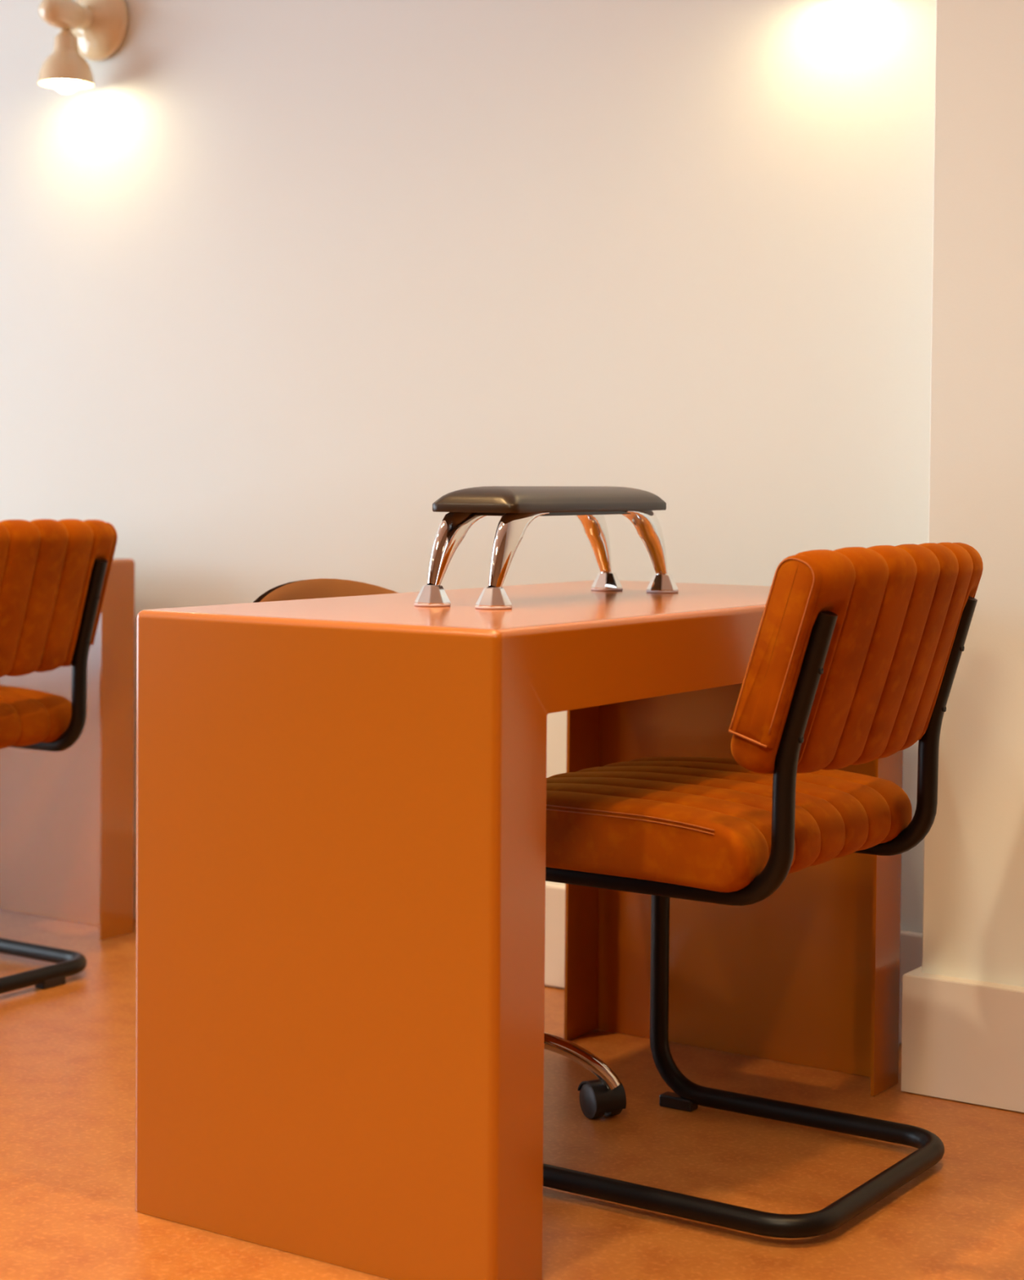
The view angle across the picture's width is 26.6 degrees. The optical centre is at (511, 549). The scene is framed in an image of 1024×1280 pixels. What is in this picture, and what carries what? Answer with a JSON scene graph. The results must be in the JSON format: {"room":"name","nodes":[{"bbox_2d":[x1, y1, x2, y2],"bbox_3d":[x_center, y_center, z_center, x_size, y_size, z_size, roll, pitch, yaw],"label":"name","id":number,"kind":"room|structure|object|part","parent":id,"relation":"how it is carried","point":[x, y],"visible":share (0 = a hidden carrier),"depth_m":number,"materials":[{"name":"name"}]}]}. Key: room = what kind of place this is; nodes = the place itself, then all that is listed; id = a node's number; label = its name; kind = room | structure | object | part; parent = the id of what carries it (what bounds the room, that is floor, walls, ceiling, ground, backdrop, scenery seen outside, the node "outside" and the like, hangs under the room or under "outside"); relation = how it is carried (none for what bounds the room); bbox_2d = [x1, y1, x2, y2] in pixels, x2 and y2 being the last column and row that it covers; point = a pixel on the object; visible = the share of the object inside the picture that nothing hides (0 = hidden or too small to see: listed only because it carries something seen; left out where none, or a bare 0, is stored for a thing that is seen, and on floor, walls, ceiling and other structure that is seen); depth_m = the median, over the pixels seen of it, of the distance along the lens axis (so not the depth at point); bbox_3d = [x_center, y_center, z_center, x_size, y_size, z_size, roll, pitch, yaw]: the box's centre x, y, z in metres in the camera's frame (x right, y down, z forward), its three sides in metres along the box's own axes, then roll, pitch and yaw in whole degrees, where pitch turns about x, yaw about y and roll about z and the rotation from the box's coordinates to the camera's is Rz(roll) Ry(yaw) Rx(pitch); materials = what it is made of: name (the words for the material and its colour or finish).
{"room":"salon","nodes":[
{"label":"salon","id":0,"kind":"room"},
{"bbox_2d":[0,0,935,933],"bbox_3d":[-0.087,-0.643,4.054,8.340,2.850,0.120,2,2,34],"label":"wall","id":1,"kind":"structure","parent":0,"point":[291,280],"depth_m":3.98,"materials":[{"name":"paint"}]},
{"bbox_2d":[36,0,128,93],"bbox_3d":[-0.897,-1.050,4.417,0.161,0.240,0.163,2,2,34],"label":"wall lamp","id":2,"kind":"object","parent":1,"relation":"attached to","point":[93,30],"visible":1,"depth_m":4.40,"materials":[{"name":"beige ceramic"}]},
{"bbox_3d":[-0.908,-1.004,4.404,0.115,0.115,0.115,2,2,34],"label":"lamp shade","id":3,"kind":"part","parent":2,"relation":"part of","materials":[{"name":"beige ceramic"}]},
{"bbox_3d":[-0.908,-0.972,4.405,0.060,0.085,0.060,2,2,34],"label":"bulb","id":4,"kind":"part","parent":2,"relation":"part of","materials":[{"name":"beige glass"}]},
{"bbox_3d":[-0.905,-1.090,4.404,0.065,0.065,0.133,2,2,34],"label":"arm","id":5,"kind":"part","parent":2,"relation":"part of","materials":[{"name":"beige ceramic"}]},
{"bbox_3d":[-0.865,-1.091,4.464,0.161,0.161,0.048,2,2,34],"label":"wall plate","id":6,"kind":"part","parent":2,"relation":"part of","materials":[{"name":"beige ceramic"}]},
{"bbox_2d":[133,828,922,1044],"bbox_3d":[-1.377,0.651,4.873,5.112,0.183,0.020,2,2,34],"label":"baseboard","id":7,"kind":"structure","parent":1,"relation":"attached to","point":[911,942],"depth_m":3.88,"materials":[{"name":"paint"}]},
{"bbox_2d":[0,909,1023,1279],"bbox_3d":[-2.050,0.910,1.205,8.340,0.100,7.108,2,2,34],"label":"floor","id":8,"kind":"structure","parent":0,"point":[68,1050],"depth_m":2.89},
{"bbox_2d":[0,519,117,994],"bbox_3d":[-1.077,0.360,3.902,0.581,0.838,0.512,2,2,34],"label":"chair","id":9,"kind":"object","parent":8,"relation":"on","point":[54,574],"visible":1,"depth_m":3.87,"materials":[{"name":"rust velvet"},{"name":"black metal"},{"name":"black plastic"}]},
{"bbox_3d":[-1.129,0.308,3.936,0.455,0.098,0.500,2,2,34],"label":"seat","id":10,"kind":"part","parent":9,"relation":"part of","materials":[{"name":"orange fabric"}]},
{"bbox_3d":[-0.897,0.087,3.774,0.153,0.281,0.500,2,2,34],"label":"backrest","id":11,"kind":"part","parent":9,"relation":"part of","materials":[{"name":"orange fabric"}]},
{"bbox_2d":[0,557,134,940],"bbox_3d":[-1.285,0.398,4.023,0.547,0.750,1.100,2,2,34],"label":"desk","id":12,"kind":"object","parent":8,"relation":"on","point":[67,815],"visible":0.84,"depth_m":4.40,"materials":[{"name":"orange paint"}]},
{"bbox_3d":[-1.060,0.407,3.872,0.005,0.744,1.090,2,2,34],"label":"frame","id":13,"kind":"part","parent":12,"relation":"part of","materials":[{"name":"orange paint"}]},
{"bbox_2d":[253,578,626,1119],"bbox_3d":[-0.140,0.431,3.150,0.583,0.760,0.579,2,2,34],"label":"swivel chair","id":14,"kind":"object","parent":8,"relation":"on","point":[605,1095],"visible":0.17,"depth_m":3.10,"materials":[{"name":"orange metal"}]},
{"bbox_3d":[-0.267,0.176,3.289,0.370,0.260,0.085,-1,2,-38],"label":"backrest","id":15,"kind":"part","parent":14,"relation":"part of","materials":[{"name":"brown leather"}]},
{"bbox_3d":[0.022,0.731,3.113,0.272,0.083,0.027,1,2,9],"label":"leg","id":16,"kind":"part","parent":14,"relation":"part of","materials":[{"name":"silver metal"}]},
{"bbox_2d":[134,580,902,1279],"bbox_3d":[0.063,0.443,2.986,0.547,0.750,1.100,2,2,34],"label":"desk","id":17,"kind":"object","parent":8,"relation":"on","point":[340,802],"visible":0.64,"depth_m":2.55,"materials":[{"name":"orange paint"}]},
{"bbox_3d":[-0.241,0.458,2.535,0.547,0.744,0.010,2,2,34],"label":"panel","id":18,"kind":"part","parent":17,"relation":"part of","materials":[{"name":"orange paint"}]},
{"bbox_2d":[413,486,678,609],"bbox_3d":[0.060,-0.010,2.989,0.140,0.156,0.538,2,2,30],"label":"manicure hand rest","id":19,"kind":"object","parent":17,"relation":"on","point":[517,506],"visible":1,"depth_m":2.83,"materials":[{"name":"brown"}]},
{"bbox_3d":[-0.069,-0.004,2.851,0.030,0.106,0.139,2,2,33],"label":"leg","id":20,"kind":"part","parent":19,"relation":"part of","materials":[{"name":"silver metal"}]},
{"bbox_3d":[0.005,-0.002,2.808,0.030,0.106,0.139,1,2,27],"label":"leg","id":21,"kind":"part","parent":19,"relation":"part of","materials":[{"name":"silver metal"}]},
{"bbox_2d":[431,486,666,513],"bbox_3d":[0.060,-0.070,2.987,0.130,0.034,0.455,2,2,30],"label":"cushion","id":22,"kind":"object","parent":19,"relation":"on","point":[479,500],"depth_m":2.86,"materials":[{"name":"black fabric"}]},
{"bbox_3d":[0.060,-0.051,2.987,0.100,0.006,0.340,2,2,30],"label":"plate","id":23,"kind":"part","parent":19,"relation":"part of","materials":[{"name":"black plastic"}]},
{"bbox_3d":[0.115,-0.013,3.170,0.030,0.106,0.139,1,2,27],"label":"leg","id":24,"kind":"part","parent":19,"relation":"part of","materials":[{"name":"silver metal"}]},
{"bbox_3d":[0.189,-0.011,3.127,0.030,0.106,0.139,2,2,33],"label":"leg","id":25,"kind":"part","parent":19,"relation":"part of","materials":[{"name":"silver metal"}]},
{"bbox_3d":[-0.162,0.439,3.138,0.005,0.744,1.090,2,2,34],"label":"frame","id":26,"kind":"part","parent":17,"relation":"part of","materials":[{"name":"orange paint"}]},
{"bbox_3d":[0.287,0.453,2.836,0.005,0.744,1.090,2,2,34],"label":"frame","id":27,"kind":"part","parent":17,"relation":"part of","materials":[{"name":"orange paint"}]},
{"bbox_3d":[0.367,0.433,3.438,0.547,0.744,0.010,2,2,34],"label":"panel","id":28,"kind":"part","parent":17,"relation":"part of","materials":[{"name":"orange paint"}]},
{"bbox_2d":[542,542,982,1238],"bbox_3d":[0.280,0.405,2.862,0.581,0.838,0.512,2,2,34],"label":"chair","id":29,"kind":"object","parent":8,"relation":"on","point":[856,652],"visible":0.89,"depth_m":2.67,"materials":[{"name":"rust velvet"},{"name":"black metal"}]},
{"bbox_3d":[0.228,0.353,2.895,0.455,0.098,0.500,2,2,34],"label":"seat","id":30,"kind":"part","parent":29,"relation":"part of","materials":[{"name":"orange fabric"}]},
{"bbox_3d":[0.460,0.133,2.733,0.153,0.281,0.500,2,2,34],"label":"backrest","id":31,"kind":"part","parent":29,"relation":"part of","materials":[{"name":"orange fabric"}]},
{"bbox_2d":[921,0,1023,986],"bbox_3d":[1.933,-0.575,2.479,2.988,2.850,0.240,2,2,34],"label":"wall pillar","id":32,"kind":"structure","parent":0,"point":[973,905],"depth_m":3.19,"materials":[{"name":"paint"}]},
{"bbox_2d":[901,966,1023,1112],"bbox_3d":[1.901,0.759,2.507,3.006,0.176,0.248,2,2,34],"label":"baseboard","id":33,"kind":"structure","parent":32,"relation":"attached to","point":[962,1039],"depth_m":3.19,"materials":[{"name":"paint"}]}
]}

